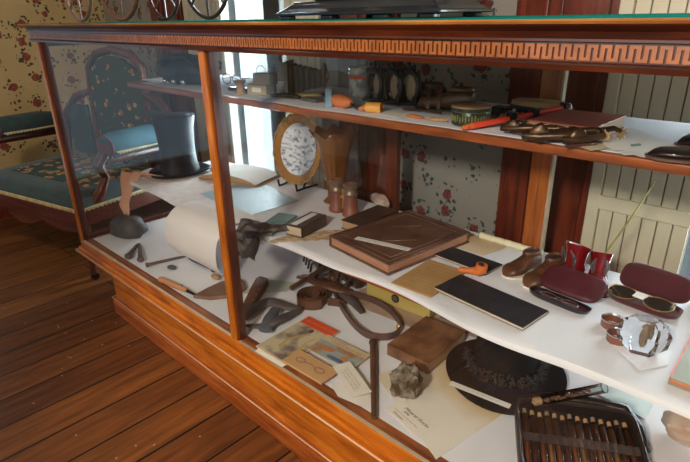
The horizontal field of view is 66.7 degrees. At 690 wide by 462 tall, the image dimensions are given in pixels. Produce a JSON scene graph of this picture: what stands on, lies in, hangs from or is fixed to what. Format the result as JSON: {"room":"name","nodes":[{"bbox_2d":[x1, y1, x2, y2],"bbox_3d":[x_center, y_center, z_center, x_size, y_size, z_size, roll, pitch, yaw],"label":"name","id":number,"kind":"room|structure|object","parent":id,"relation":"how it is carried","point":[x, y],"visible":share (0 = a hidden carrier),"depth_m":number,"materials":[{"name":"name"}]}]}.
{"room":"museum","nodes":[
{"label":"museum","id":0,"kind":"room"},
{"bbox_2d":[0,0,130,168],"bbox_3d":[-2.692,-1.117,2.169,0.120,2.700,3.270,19,30,40],"label":"wall","id":1,"kind":"structure","parent":0,"point":[22,84],"depth_m":3.12,"materials":[{"name":"paper"}]},
{"bbox_2d":[0,199,303,461],"bbox_3d":[-0.900,0.754,1.151,4.920,0.050,3.510,19,30,40],"label":"floor","id":2,"kind":"structure","parent":0,"point":[79,382],"depth_m":1.72,"materials":[{"name":"wood"}]},
{"bbox_2d":[0,46,175,279],"bbox_3d":[-1.399,-0.413,2.663,1.033,0.976,0.659,12,26,28],"label":"settee","id":3,"kind":"object","parent":2,"relation":"on","point":[34,191],"visible":0.75,"depth_m":2.63,"materials":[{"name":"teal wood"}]},
{"bbox_2d":[0,155,147,208],"bbox_3d":[-1.392,-0.282,2.663,0.910,0.064,0.550,12,26,28],"label":"seat cushion","id":4,"kind":"object","parent":3,"relation":"on","point":[42,183],"depth_m":2.47,"materials":[{"name":"fabric"}]},
{"bbox_2d":[17,13,689,461],"bbox_3d":[-0.057,-0.043,1.557,2.259,1.086,0.751,19,30,40],"label":"display case","id":5,"kind":"object","parent":2,"relation":"on","point":[308,417],"visible":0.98,"depth_m":1.23,"materials":[{"name":"brown wood"}]},
{"bbox_2d":[64,0,227,22],"bbox_3d":[-0.699,-0.889,1.813,0.613,0.303,0.358,19,30,40],"label":"wheeled cart","id":6,"kind":"object","parent":5,"relation":"on","point":[130,15],"visible":1,"depth_m":1.85,"materials":[{"name":"black metal"}]},
{"bbox_2d":[282,247,423,306],"bbox_3d":[0.021,-0.002,1.654,2.130,0.020,0.438,19,30,40],"label":"shelf","id":7,"kind":"object","parent":5,"relation":"attached to","point":[381,287],"depth_m":1.32,"materials":[{"name":"wood"}]},
{"bbox_2d":[275,0,491,19],"bbox_3d":[0.070,-0.603,1.193,0.495,0.220,0.200,19,30,40],"label":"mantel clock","id":8,"kind":"object","parent":5,"relation":"on","point":[328,9],"visible":0.98,"depth_m":1.12,"materials":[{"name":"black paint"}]},
{"bbox_2d":[94,217,689,461],"bbox_3d":[-0.046,0.208,1.661,2.120,0.002,0.620,19,30,40],"label":"lining","id":9,"kind":"object","parent":5,"relation":"on","point":[496,441],"visible":0.34,"depth_m":1.53,"materials":[{"name":"fabric"}]},
{"bbox_2d":[110,215,147,238],"bbox_3d":[-0.889,-0.026,2.147,0.171,0.091,0.124,11,25,27],"label":"lump","id":10,"kind":"object","parent":9,"relation":"on","point":[122,226],"visible":1,"depth_m":2.10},
{"bbox_2d":[158,277,195,295],"bbox_3d":[-0.542,0.184,1.713,0.208,0.021,0.021,15,27,34],"label":"wooden handled awl","id":11,"kind":"object","parent":9,"relation":"on","point":[170,283],"visible":1,"depth_m":1.72,"materials":[{"name":"brown wood"}]},
{"bbox_2d":[165,199,259,276],"bbox_3d":[-0.453,0.029,1.794,0.310,0.205,0.181,19,30,40],"label":"document","id":12,"kind":"object","parent":9,"relation":"on","point":[191,228],"visible":0.88,"depth_m":1.74,"materials":[{"name":"paper"}]},
{"bbox_2d":[193,279,246,299],"bbox_3d":[-0.404,0.191,1.700,0.167,0.012,0.107,-5,23,-11],"label":"wedge","id":13,"kind":"object","parent":9,"relation":"on","point":[218,290],"visible":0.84,"depth_m":1.67,"materials":[{"name":"brown wood"}]},
{"bbox_2d":[244,276,268,311],"bbox_3d":[-0.287,0.199,1.647,0.044,0.029,0.214,2,23,7],"label":"sheath","id":14,"kind":"object","parent":9,"relation":"on","point":[260,284],"visible":0.96,"depth_m":1.65,"materials":[{"name":"brown leather"}]},
{"bbox_2d":[243,279,295,293],"bbox_3d":[-0.242,0.187,1.717,0.148,0.001,0.111,5,23,14],"label":"paper sheet","id":15,"kind":"object","parent":9,"relation":"on","point":[274,285],"visible":0.43,"depth_m":1.73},
{"bbox_2d":[245,297,301,332],"bbox_3d":[-0.223,0.243,1.539,0.151,0.029,0.158,9,25,24],"label":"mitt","id":16,"kind":"object","parent":9,"relation":"on","point":[271,319],"visible":0.95,"depth_m":1.53,"materials":[{"name":"grey leather"}]},
{"bbox_2d":[256,316,339,364],"bbox_3d":[-0.127,0.295,1.436,0.124,0.004,0.199,18,29,39],"label":"magazine","id":17,"kind":"object","parent":9,"relation":"on","point":[301,335],"visible":1,"depth_m":1.44,"materials":[{"name":"beige paper"}]},
{"bbox_2d":[258,322,325,359],"bbox_3d":[-0.139,0.300,1.424,0.118,0.001,0.155,18,29,39],"label":"picture","id":18,"kind":"object","parent":17,"relation":"on","point":[301,335],"depth_m":1.43},
{"bbox_2d":[282,349,336,384],"bbox_3d":[-0.088,0.338,1.311,0.140,0.007,0.062,18,29,39],"label":"booklet","id":19,"kind":"object","parent":9,"relation":"on","point":[301,361],"visible":1,"depth_m":1.30,"materials":[{"name":"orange paper"}]},
{"bbox_2d":[296,286,343,309],"bbox_3d":[-0.083,0.213,1.606,0.149,0.030,0.097,19,30,40],"label":"belt","id":20,"kind":"object","parent":9,"relation":"on","point":[309,297],"visible":0.99,"depth_m":1.60,"materials":[{"name":"brown leather"}]},
{"bbox_2d":[289,265,364,313],"bbox_3d":[-0.024,0.164,1.688,0.310,0.049,0.197,14,27,32],"label":"harness","id":21,"kind":"object","parent":9,"relation":"on","point":[315,278],"visible":0.9,"depth_m":1.68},
{"bbox_2d":[307,335,369,367],"bbox_3d":[-0.017,0.316,1.372,0.150,0.004,0.085,17,29,37],"label":"brochure","id":22,"kind":"object","parent":9,"relation":"on","point":[329,347],"visible":1,"depth_m":1.37,"materials":[{"name":"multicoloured paper"}]},
{"bbox_2d":[330,378,370,410],"bbox_3d":[0.026,0.385,1.222,0.104,0.001,0.116,-5,23,-10],"label":"paper sheet","id":23,"kind":"object","parent":9,"relation":"on","point":[364,401],"visible":0.57,"depth_m":1.22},
{"bbox_2d":[332,361,371,397],"bbox_3d":[0.015,0.354,1.256,0.048,0.001,0.128,-10,24,-21],"label":"card","id":24,"kind":"object","parent":23,"relation":"on","point":[354,383],"visible":1,"depth_m":1.25,"materials":[{"name":"paper"}]},
{"bbox_2d":[333,290,401,340],"bbox_3d":[0.061,0.233,1.561,0.134,0.022,0.319,-10,24,-20],"label":"leather strap","id":25,"kind":"object","parent":9,"relation":"on","point":[392,335],"visible":0.94,"depth_m":1.51,"materials":[{"name":"brown leather"}]},
{"bbox_2d":[369,339,376,419],"bbox_3d":[0.070,0.351,1.279,0.023,0.021,0.292,0,22,3],"label":"crop","id":26,"kind":"object","parent":9,"relation":"on","point":[372,342],"visible":1,"depth_m":1.26,"materials":[{"name":"brown leather"}]},
{"bbox_2d":[339,287,440,326],"bbox_3d":[0.168,0.232,1.590,0.386,0.002,0.148,16,28,36],"label":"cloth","id":27,"kind":"object","parent":9,"relation":"on","point":[407,318],"visible":0.34,"depth_m":1.56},
{"bbox_2d":[367,283,436,317],"bbox_3d":[0.171,0.202,1.593,0.230,0.047,0.054,17,28,37],"label":"wooden box","id":28,"kind":"object","parent":27,"relation":"on","point":[385,296],"visible":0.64,"depth_m":1.57,"materials":[{"name":"yellow wood"}]},
{"bbox_2d":[387,316,465,373],"bbox_3d":[0.216,0.295,1.381,0.127,0.034,0.180,18,29,38],"label":"book","id":29,"kind":"object","parent":9,"relation":"on","point":[426,344],"visible":0.94,"depth_m":1.35,"materials":[{"name":"leather"}]},
{"bbox_2d":[377,358,501,458],"bbox_3d":[0.232,0.384,1.215,0.235,0.001,0.302,-10,24,-20],"label":"paper sheet","id":30,"kind":"object","parent":9,"relation":"on","point":[456,418],"visible":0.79,"depth_m":1.17,"materials":[{"name":"paper"}]},
{"bbox_2d":[389,361,423,398],"bbox_3d":[0.139,0.341,1.204,0.079,0.091,0.083,9,24,22],"label":"rock","id":31,"kind":"object","parent":30,"relation":"on","point":[406,380],"visible":1,"depth_m":1.18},
{"bbox_2d":[386,400,437,439],"bbox_3d":[0.145,0.412,1.147,0.051,0.001,0.115,-15,26,-31],"label":"card","id":32,"kind":"object","parent":30,"relation":"on","point":[411,419],"visible":1,"depth_m":1.15,"materials":[{"name":"paper"}]},
{"bbox_2d":[446,336,566,414],"bbox_3d":[0.386,0.299,1.254,0.281,0.118,0.294,6,23,18],"label":"hat","id":33,"kind":"object","parent":9,"relation":"on","point":[480,364],"depth_m":1.22,"materials":[{"name":"black fabric"}]},
{"bbox_2d":[514,391,650,461],"bbox_3d":[0.469,0.417,1.034,0.252,0.075,0.202,4,23,12],"label":"case","id":34,"kind":"object","parent":9,"relation":"on","point":[586,407],"visible":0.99,"depth_m":1.07,"materials":[{"name":"leather"}]},
{"bbox_2d":[521,408,532,461],"bbox_3d":[0.365,0.418,1.053,0.014,0.034,0.148,4,23,12],"label":"vial","id":35,"kind":"object","parent":34,"relation":"in","point":[525,421],"visible":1,"depth_m":1.05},
{"bbox_2d":[529,410,540,461],"bbox_3d":[0.379,0.421,1.048,0.014,0.034,0.148,4,23,12],"label":"vial","id":36,"kind":"object","parent":34,"relation":"in","point":[532,419],"visible":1,"depth_m":1.04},
{"bbox_2d":[537,412,548,461],"bbox_3d":[0.393,0.423,1.042,0.014,0.034,0.148,4,23,12],"label":"vial","id":37,"kind":"object","parent":34,"relation":"in","point":[540,422],"visible":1,"depth_m":1.04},
{"bbox_2d":[544,411,556,461],"bbox_3d":[0.409,0.421,1.044,0.014,0.034,0.148,4,23,12],"label":"vial","id":38,"kind":"object","parent":34,"relation":"in","point":[547,420],"visible":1,"depth_m":1.05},
{"bbox_2d":[552,413,564,461],"bbox_3d":[0.423,0.424,1.038,0.014,0.034,0.148,4,23,12],"label":"vial","id":39,"kind":"object","parent":34,"relation":"in","point":[555,422],"visible":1,"depth_m":1.05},
{"bbox_2d":[559,415,572,461],"bbox_3d":[0.437,0.426,1.033,0.014,0.034,0.148,4,23,12],"label":"vial","id":40,"kind":"object","parent":34,"relation":"in","point":[563,424],"visible":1,"depth_m":1.05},
{"bbox_2d":[531,383,608,406],"bbox_3d":[0.470,0.343,1.097,0.171,0.023,0.023,-6,23,-12],"label":"tube","id":41,"kind":"object","parent":34,"relation":"on","point":[560,396],"visible":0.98,"depth_m":1.10,"materials":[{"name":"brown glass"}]},
{"bbox_2d":[567,414,580,461],"bbox_3d":[0.453,0.424,1.035,0.014,0.034,0.148,4,23,12],"label":"vial","id":42,"kind":"object","parent":34,"relation":"in","point":[570,423],"visible":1,"depth_m":1.05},
{"bbox_2d":[575,416,589,461],"bbox_3d":[0.467,0.427,1.029,0.014,0.034,0.148,4,23,12],"label":"vial","id":43,"kind":"object","parent":34,"relation":"in","point":[578,425],"visible":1,"depth_m":1.05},
{"bbox_2d":[583,418,597,461],"bbox_3d":[0.481,0.429,1.024,0.014,0.034,0.148,4,23,12],"label":"vial","id":44,"kind":"object","parent":34,"relation":"in","point":[586,427],"visible":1,"depth_m":1.04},
{"bbox_2d":[590,417,605,461],"bbox_3d":[0.497,0.427,1.025,0.014,0.034,0.148,4,23,12],"label":"vial","id":45,"kind":"object","parent":34,"relation":"in","point":[594,427],"visible":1,"depth_m":1.04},
{"bbox_2d":[598,419,613,461],"bbox_3d":[0.511,0.430,1.020,0.014,0.034,0.148,4,23,12],"label":"vial","id":46,"kind":"object","parent":34,"relation":"in","point":[602,428],"visible":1,"depth_m":1.04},
{"bbox_2d":[606,421,621,461],"bbox_3d":[0.525,0.432,1.014,0.014,0.034,0.148,4,23,12],"label":"vial","id":47,"kind":"object","parent":34,"relation":"in","point":[610,430],"visible":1,"depth_m":1.04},
{"bbox_2d":[614,420,630,461],"bbox_3d":[0.541,0.430,1.016,0.014,0.034,0.148,4,23,12],"label":"vial","id":48,"kind":"object","parent":34,"relation":"in","point":[618,431],"visible":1,"depth_m":1.04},
{"bbox_2d":[622,422,638,461],"bbox_3d":[0.555,0.433,1.010,0.014,0.034,0.148,4,23,12],"label":"vial","id":49,"kind":"object","parent":34,"relation":"in","point":[626,431],"visible":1,"depth_m":1.04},
{"bbox_2d":[593,384,652,418],"bbox_3d":[0.660,0.371,1.224,0.118,0.001,0.151,19,30,40],"label":"paper sheet","id":50,"kind":"object","parent":9,"relation":"on","point":[640,407],"visible":0.29,"depth_m":1.19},
{"bbox_2d":[661,410,689,446],"bbox_3d":[0.707,0.397,1.068,0.105,0.068,0.093,6,23,18],"label":"stone","id":51,"kind":"object","parent":9,"relation":"on","point":[677,426],"visible":0.76,"depth_m":1.05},
{"bbox_2d":[127,81,689,176],"bbox_3d":[0.034,-0.370,1.526,2.130,0.018,0.378,19,30,40],"label":"shelf","id":52,"kind":"object","parent":5,"relation":"attached to","point":[633,161],"depth_m":1.09,"materials":[{"name":"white wood"}]},
{"bbox_2d":[130,161,689,418],"bbox_3d":[0.005,-0.002,1.641,2.115,0.018,0.468,19,30,40],"label":"lining","id":53,"kind":"object","parent":5,"relation":"on","point":[563,338],"visible":0.42,"depth_m":1.13,"materials":[{"name":"fabric"}]},
{"bbox_2d":[119,171,162,214],"bbox_3d":[-0.842,-0.155,2.155,0.175,0.167,0.098,3,23,9],"label":"ribbon","id":54,"kind":"object","parent":53,"relation":"on","point":[126,178],"visible":0.98,"depth_m":2.15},
{"bbox_2d":[133,168,213,205],"bbox_3d":[-0.675,-0.180,2.081,0.664,0.001,0.264,19,30,40],"label":"paper sheet","id":55,"kind":"object","parent":53,"relation":"on","point":[176,191],"visible":0.6,"depth_m":2.05,"materials":[{"name":"paper"}]},
{"bbox_2d":[149,112,210,178],"bbox_3d":[-0.708,-0.365,2.205,0.232,0.246,0.265,19,30,40],"label":"top hat","id":56,"kind":"object","parent":53,"relation":"on","point":[174,131],"visible":0.99,"depth_m":2.16,"materials":[{"name":"black fabric"}]},
{"bbox_2d":[200,184,298,214],"bbox_3d":[-0.350,-0.129,1.939,0.246,0.001,0.351,-19,28,-37],"label":"sheet","id":57,"kind":"object","parent":53,"relation":"on","point":[252,200],"visible":0.71,"depth_m":1.92,"materials":[{"name":"paper"}]},
{"bbox_2d":[236,218,289,261],"bbox_3d":[-0.253,0.026,1.585,0.225,0.104,0.098,7,24,19],"label":"glove","id":58,"kind":"object","parent":53,"relation":"on","point":[249,247],"visible":0.83,"depth_m":1.58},
{"bbox_2d":[262,213,296,235],"bbox_3d":[-0.221,-0.023,1.662,0.070,0.010,0.169,8,24,21],"label":"notebook","id":59,"kind":"object","parent":53,"relation":"on","point":[279,218],"visible":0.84,"depth_m":1.68,"materials":[{"name":"paper"}]},
{"bbox_2d":[272,113,319,184],"bbox_3d":[-0.185,-0.311,1.992,0.279,0.270,0.064,19,30,40],"label":"decorative plate","id":60,"kind":"object","parent":53,"relation":"on","point":[296,155],"visible":0.87,"depth_m":2.01,"materials":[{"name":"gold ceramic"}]},
{"bbox_2d":[281,123,315,174],"bbox_3d":[-0.180,-0.312,1.997,0.198,0.194,0.042,19,30,40],"label":"picture","id":61,"kind":"object","parent":60,"relation":"attached to","point":[298,146],"depth_m":2.00},
{"bbox_2d":[264,230,343,242],"bbox_3d":[-0.083,0.014,1.579,0.315,0.003,0.078,-2,22,-3],"label":"mat","id":62,"kind":"object","parent":53,"relation":"on","point":[316,235],"visible":0.59,"depth_m":1.57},
{"bbox_2d":[286,212,326,237],"bbox_3d":[-0.118,-0.021,1.613,0.060,0.034,0.131,13,26,30],"label":"book","id":63,"kind":"object","parent":62,"relation":"on","point":[310,222],"visible":1,"depth_m":1.59,"materials":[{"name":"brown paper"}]},
{"bbox_2d":[308,124,359,204],"bbox_3d":[-0.035,-0.228,1.828,0.165,0.259,0.165,7,24,20],"label":"glass vase","id":64,"kind":"object","parent":53,"relation":"on","point":[334,144],"visible":0.67,"depth_m":1.78,"materials":[{"name":"brown"}]},
{"bbox_2d":[329,178,358,216],"bbox_3d":[-0.004,-0.112,1.740,0.123,0.110,0.060,19,30,40],"label":"binoculars","id":65,"kind":"object","parent":53,"relation":"on","point":[343,196],"visible":0.98,"depth_m":1.72,"materials":[{"name":"red leather"}]},
{"bbox_2d":[341,205,398,229],"bbox_3d":[0.081,-0.037,1.658,0.086,0.030,0.182,19,29,39],"label":"book","id":66,"kind":"object","parent":53,"relation":"on","point":[377,212],"visible":0.62,"depth_m":1.64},
{"bbox_2d":[370,193,389,206],"bbox_3d":[0.120,-0.106,1.804,0.046,0.046,0.106,-12,25,-24],"label":"conch shell","id":67,"kind":"object","parent":53,"relation":"on","point":[376,198],"visible":0.82,"depth_m":1.78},
{"bbox_2d":[329,210,469,275],"bbox_3d":[0.157,0.021,1.502,0.322,0.038,0.247,-18,28,-35],"label":"book","id":68,"kind":"object","parent":53,"relation":"on","point":[427,236],"depth_m":1.46,"materials":[{"name":"leather"}]},
{"bbox_2d":[391,259,463,297],"bbox_3d":[0.213,0.115,1.316,0.116,0.004,0.173,18,29,38],"label":"booklet","id":69,"kind":"object","parent":53,"relation":"on","point":[423,278],"visible":1,"depth_m":1.31,"materials":[{"name":"paper"}]},
{"bbox_2d":[435,247,501,274],"bbox_3d":[0.309,0.070,1.417,0.075,0.006,0.216,-21,29,-39],"label":"notebook","id":70,"kind":"object","parent":53,"relation":"on","point":[454,255],"visible":0.58,"depth_m":1.40,"materials":[{"name":"fabric"}]},
{"bbox_2d":[458,262,487,275],"bbox_3d":[0.320,0.094,1.309,0.071,0.035,0.031,9,24,22],"label":"pipe","id":71,"kind":"object","parent":53,"relation":"on","point":[481,268],"visible":1,"depth_m":1.30,"materials":[{"name":"wood"}]},
{"bbox_2d":[458,233,505,254],"bbox_3d":[0.367,0.039,1.497,0.118,0.001,0.140,-17,27,-34],"label":"paper sheet","id":72,"kind":"object","parent":53,"relation":"on","point":[477,245],"visible":0.64,"depth_m":1.49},
{"bbox_2d":[434,274,548,330],"bbox_3d":[0.329,0.158,1.201,0.101,0.008,0.239,-19,28,-37],"label":"notebook","id":73,"kind":"object","parent":53,"relation":"on","point":[518,313],"visible":1,"depth_m":1.19,"materials":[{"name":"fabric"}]},
{"bbox_2d":[479,232,542,254],"bbox_3d":[0.465,0.037,1.476,0.191,0.022,0.022,20,30,41],"label":"scroll","id":74,"kind":"object","parent":53,"relation":"on","point":[491,238],"visible":0.9,"depth_m":1.48},
{"bbox_2d":[501,247,541,279],"bbox_3d":[0.449,0.079,1.326,0.118,0.056,0.059,-13,25,-26],"label":"shoe","id":75,"kind":"object","parent":53,"relation":"on","point":[531,258],"visible":0.98,"depth_m":1.31,"materials":[{"name":"brown leather"}]},
{"bbox_2d":[521,252,564,289],"bbox_3d":[0.486,0.096,1.276,0.129,0.061,0.062,-15,26,-30],"label":"shoe","id":76,"kind":"object","parent":53,"relation":"on","point":[532,278],"visible":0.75,"depth_m":1.27,"materials":[{"name":"brown leather"}]},
{"bbox_2d":[529,265,606,314],"bbox_3d":[0.511,0.130,1.201,0.106,0.053,0.144,-19,28,-36],"label":"case","id":77,"kind":"object","parent":53,"relation":"on","point":[572,283],"visible":1,"depth_m":1.19,"materials":[{"name":"red leather"}]},
{"bbox_2d":[529,286,591,314],"bbox_3d":[0.485,0.158,1.188,0.036,0.012,0.144,-19,28,-37],"label":"tray","id":78,"kind":"object","parent":77,"relation":"on","point":[583,309],"depth_m":1.18,"materials":[{"name":"leather"}]},
{"bbox_2d":[561,240,591,271],"bbox_3d":[0.547,0.073,1.273,0.113,0.107,0.064,-11,24,-22],"label":"case","id":79,"kind":"object","parent":53,"relation":"on","point":[576,256],"visible":0.36,"depth_m":1.26,"materials":[{"name":"leather"}]},
{"bbox_2d":[588,251,613,299],"bbox_3d":[0.596,0.092,1.230,0.062,0.103,0.109,10,25,24],"label":"case","id":80,"kind":"object","parent":53,"relation":"on","point":[600,262],"visible":0.46,"depth_m":1.22,"materials":[{"name":"red metal"}]},
{"bbox_2d":[609,315,671,370],"bbox_3d":[0.579,0.216,1.054,0.129,0.001,0.214,13,26,30],"label":"paper sheet","id":81,"kind":"object","parent":53,"relation":"on","point":[661,359],"visible":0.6,"depth_m":0.99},
{"bbox_2d":[600,313,623,329],"bbox_3d":[0.558,0.190,1.096,0.044,0.021,0.044,19,30,40],"label":"napkin ring","id":82,"kind":"object","parent":81,"relation":"on","point":[606,317],"visible":0.7,"depth_m":1.10,"materials":[{"name":"brown ceramic"}]},
{"bbox_2d":[617,313,672,357],"bbox_3d":[0.571,0.200,1.003,0.094,0.072,0.065,11,25,27],"label":"crystal paperweight","id":83,"kind":"object","parent":81,"relation":"on","point":[641,335],"visible":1,"depth_m":0.98,"materials":[{"name":"clear glass"}]},
{"bbox_2d":[608,262,689,319],"bbox_3d":[0.683,0.130,1.173,0.106,0.069,0.151,-19,29,-37],"label":"case","id":84,"kind":"object","parent":53,"relation":"on","point":[673,287],"visible":0.86,"depth_m":1.17,"materials":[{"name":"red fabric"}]},
{"bbox_2d":[608,284,676,312],"bbox_3d":[0.660,0.147,1.169,0.059,0.012,0.139,-19,29,-37],"label":"sunglasses","id":85,"kind":"object","parent":84,"relation":"in","point":[658,304],"visible":1,"depth_m":1.16,"materials":[{"name":"glass"}]},
{"bbox_2d":[608,291,682,319],"bbox_3d":[0.666,0.161,1.169,0.060,0.014,0.151,-19,29,-38],"label":"tray","id":86,"kind":"object","parent":84,"relation":"on","point":[636,303],"depth_m":1.15,"materials":[{"name":"red fabric"}]},
{"bbox_2d":[668,337,689,391],"bbox_3d":[0.696,0.227,1.005,0.068,0.017,0.304,18,29,39],"label":"book","id":87,"kind":"object","parent":53,"relation":"on","point":[679,378],"visible":1,"depth_m":0.93,"materials":[{"name":"orange paper"}]},
{"bbox_3d":[-0.446,-0.251,2.241,0.315,0.001,0.197,19,30,40],"label":"paper sheet","id":88,"kind":"object","parent":53,"relation":"on","visible":0},
{"bbox_2d":[198,164,280,186],"bbox_3d":[-0.434,-0.238,2.163,0.300,0.030,0.170,10,25,25],"label":"album","id":89,"kind":"object","parent":88,"relation":"on","point":[243,174],"visible":0.77,"depth_m":2.13,"materials":[{"name":"paper"}]},
{"bbox_2d":[142,75,689,152],"bbox_3d":[0.063,-0.377,1.494,2.030,0.018,0.369,19,30,40],"label":"lining","id":90,"kind":"object","parent":5,"relation":"on","point":[670,131],"depth_m":1.30,"materials":[{"name":"fabric"}]},
{"bbox_2d":[156,53,221,84],"bbox_3d":[-0.581,-0.601,1.934,0.342,0.112,0.144,13,26,31],"label":"bag","id":91,"kind":"object","parent":90,"relation":"on","point":[180,68],"visible":0.83,"depth_m":1.89,"materials":[{"name":"leather"}]},
{"bbox_2d":[247,83,276,94],"bbox_3d":[-0.265,-0.452,1.667,0.084,0.030,0.048,14,27,33],"label":"box","id":92,"kind":"object","parent":90,"relation":"on","point":[252,88],"visible":0.8,"depth_m":1.65,"materials":[{"name":"cardboard"}]},
{"bbox_2d":[252,65,277,84],"bbox_3d":[-0.252,-0.490,1.645,0.067,0.056,0.042,11,25,28],"label":"box","id":93,"kind":"object","parent":92,"relation":"on","point":[259,78],"visible":1,"depth_m":1.63,"materials":[{"name":"cardboard"}]},
{"bbox_2d":[282,60,328,94],"bbox_3d":[-0.112,-0.476,1.625,0.139,0.100,0.104,1,22,6],"label":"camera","id":94,"kind":"object","parent":90,"relation":"on","point":[297,78],"visible":0.94,"depth_m":1.60,"materials":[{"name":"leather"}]},
{"bbox_2d":[331,93,355,107],"bbox_3d":[-0.002,-0.340,1.376,0.036,0.036,0.085,-18,28,-35],"label":"wooden bobbin","id":95,"kind":"object","parent":90,"relation":"on","point":[338,100],"visible":1,"depth_m":1.36,"materials":[{"name":"orange wood"}]},
{"bbox_2d":[349,66,374,96],"bbox_3d":[0.048,-0.446,1.565,0.069,0.085,0.089,-7,23,-14],"label":"mug","id":96,"kind":"object","parent":90,"relation":"on","point":[357,74],"visible":0.65,"depth_m":1.55,"materials":[{"name":"grey metal"}]},
{"bbox_2d":[358,102,382,112],"bbox_3d":[0.063,-0.309,1.310,0.061,0.026,0.026,9,24,22],"label":"tube","id":97,"kind":"object","parent":90,"relation":"on","point":[370,107],"visible":1,"depth_m":1.30,"materials":[{"name":"orange wood"}]},
{"bbox_2d":[362,61,383,101],"bbox_3d":[0.080,-0.402,1.415,0.035,0.109,0.071,-18,28,-35],"label":"stirrup","id":98,"kind":"object","parent":90,"relation":"on","point":[378,85],"visible":1,"depth_m":1.42,"materials":[{"name":"black metal"}]},
{"bbox_2d":[380,62,403,105],"bbox_3d":[0.126,-0.388,1.380,0.071,0.109,0.035,19,30,40],"label":"stirrup","id":99,"kind":"object","parent":90,"relation":"on","point":[393,69],"visible":1,"depth_m":1.38,"materials":[{"name":"black metal"}]},
{"bbox_2d":[395,62,420,106],"bbox_3d":[0.166,-0.381,1.361,0.071,0.109,0.035,14,27,33],"label":"stirrup","id":100,"kind":"object","parent":90,"relation":"on","point":[412,84],"visible":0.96,"depth_m":1.35,"materials":[{"name":"black metal"}]},
{"bbox_2d":[390,82,444,104],"bbox_3d":[0.194,-0.373,1.418,0.154,0.057,0.071,6,23,18],"label":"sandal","id":101,"kind":"object","parent":90,"relation":"on","point":[425,86],"visible":0.27,"depth_m":1.39,"materials":[{"name":"brown leather"}]},
{"bbox_2d":[415,86,476,111],"bbox_3d":[0.255,-0.335,1.323,0.154,0.057,0.071,9,24,22],"label":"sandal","id":102,"kind":"object","parent":90,"relation":"on","point":[442,101],"visible":0.85,"depth_m":1.30,"materials":[{"name":"brown leather"}]},
{"bbox_2d":[450,102,491,125],"bbox_3d":[0.277,-0.257,1.152,0.088,0.042,0.088,19,30,40],"label":"round tin","id":103,"kind":"object","parent":90,"relation":"on","point":[462,113],"visible":0.91,"depth_m":1.12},
{"bbox_2d":[491,105,529,118],"bbox_3d":[0.395,-0.284,1.243,0.040,0.018,0.100,-20,29,-38],"label":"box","id":104,"kind":"object","parent":90,"relation":"on","point":[497,109],"visible":0.44,"depth_m":1.24,"materials":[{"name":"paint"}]},
{"bbox_2d":[461,102,570,129],"bbox_3d":[0.370,-0.248,1.129,0.277,0.038,0.020,-9,24,-20],"label":"stick","id":105,"kind":"object","parent":90,"relation":"on","point":[533,111],"visible":0.92,"depth_m":1.12,"materials":[{"name":"paint"}]},
{"bbox_2d":[500,120,551,132],"bbox_3d":[0.376,-0.207,1.039,0.123,0.030,0.073,11,25,28],"label":"iron spur","id":106,"kind":"object","parent":90,"relation":"on","point":[512,126],"visible":0.69,"depth_m":1.03,"materials":[{"name":"brown metal"}]},
{"bbox_2d":[509,98,573,117],"bbox_3d":[0.456,-0.287,1.224,0.074,0.036,0.156,-21,29,-39],"label":"box","id":107,"kind":"object","parent":90,"relation":"on","point":[522,103],"visible":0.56,"depth_m":1.21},
{"bbox_2d":[521,125,612,142],"bbox_3d":[0.414,-0.185,0.978,0.157,0.034,0.093,8,24,20],"label":"iron spur","id":108,"kind":"object","parent":90,"relation":"on","point":[538,133],"visible":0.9,"depth_m":0.96,"materials":[{"name":"brown metal"}]},
{"bbox_2d":[527,109,625,134],"bbox_3d":[0.470,-0.217,1.064,0.131,0.027,0.168,20,30,41],"label":"book","id":109,"kind":"object","parent":90,"relation":"on","point":[563,117],"visible":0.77,"depth_m":1.05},
{"bbox_2d":[598,127,678,156],"bbox_3d":[0.542,-0.165,0.967,0.134,0.001,0.254,-3,22,-5],"label":"paper sheet","id":110,"kind":"object","parent":90,"relation":"on","point":[648,142],"visible":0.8,"depth_m":0.97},
{"bbox_2d":[550,126,626,143],"bbox_3d":[0.456,-0.181,0.969,0.143,0.032,0.085,-3,22,-6],"label":"iron spur","id":111,"kind":"object","parent":110,"relation":"on","point":[578,136],"visible":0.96,"depth_m":0.94,"materials":[{"name":"brown metal"}]},
{"bbox_2d":[644,146,689,163],"bbox_3d":[0.579,-0.136,0.830,0.175,0.051,0.063,9,24,22],"label":"shoe","id":112,"kind":"object","parent":90,"relation":"on","point":[672,154],"visible":1,"depth_m":0.84,"materials":[{"name":"leather"}]},
{"bbox_2d":[102,0,517,234],"bbox_3d":[0.237,-1.000,1.750,4.920,2.700,0.140,19,30,40],"label":"wall","id":113,"kind":"structure","parent":0,"point":[454,182],"depth_m":1.83,"materials":[{"name":"paper"}]},
{"bbox_2d":[182,0,341,189],"bbox_3d":[-0.397,-1.053,2.315,1.130,2.110,0.112,19,30,40],"label":"window","id":114,"kind":"structure","parent":113,"relation":"in","point":[270,7],"depth_m":2.47,"materials":[{"name":"glass"}]},
{"bbox_2d":[203,0,234,163],"bbox_3d":[-0.632,-1.024,2.505,0.131,1.900,0.025,19,30,40],"label":"lace curtain","id":115,"kind":"object","parent":114,"relation":"hanging from","point":[214,5],"depth_m":2.63,"materials":[{"name":"fabric"}]},
{"bbox_2d":[148,0,620,253],"bbox_3d":[0.226,-0.917,1.654,3.570,2.380,0.050,19,30,40],"label":"trim","id":116,"kind":"structure","parent":113,"relation":"attached to","point":[585,90],"depth_m":1.60,"materials":[{"name":"brown wood"}]},
{"bbox_2d":[580,0,689,273],"bbox_3d":[1.069,-0.547,1.017,0.945,2.110,0.110,19,30,40],"label":"shutter","id":117,"kind":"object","parent":113,"relation":"in","point":[657,235],"depth_m":1.40,"materials":[{"name":"beige paint"}]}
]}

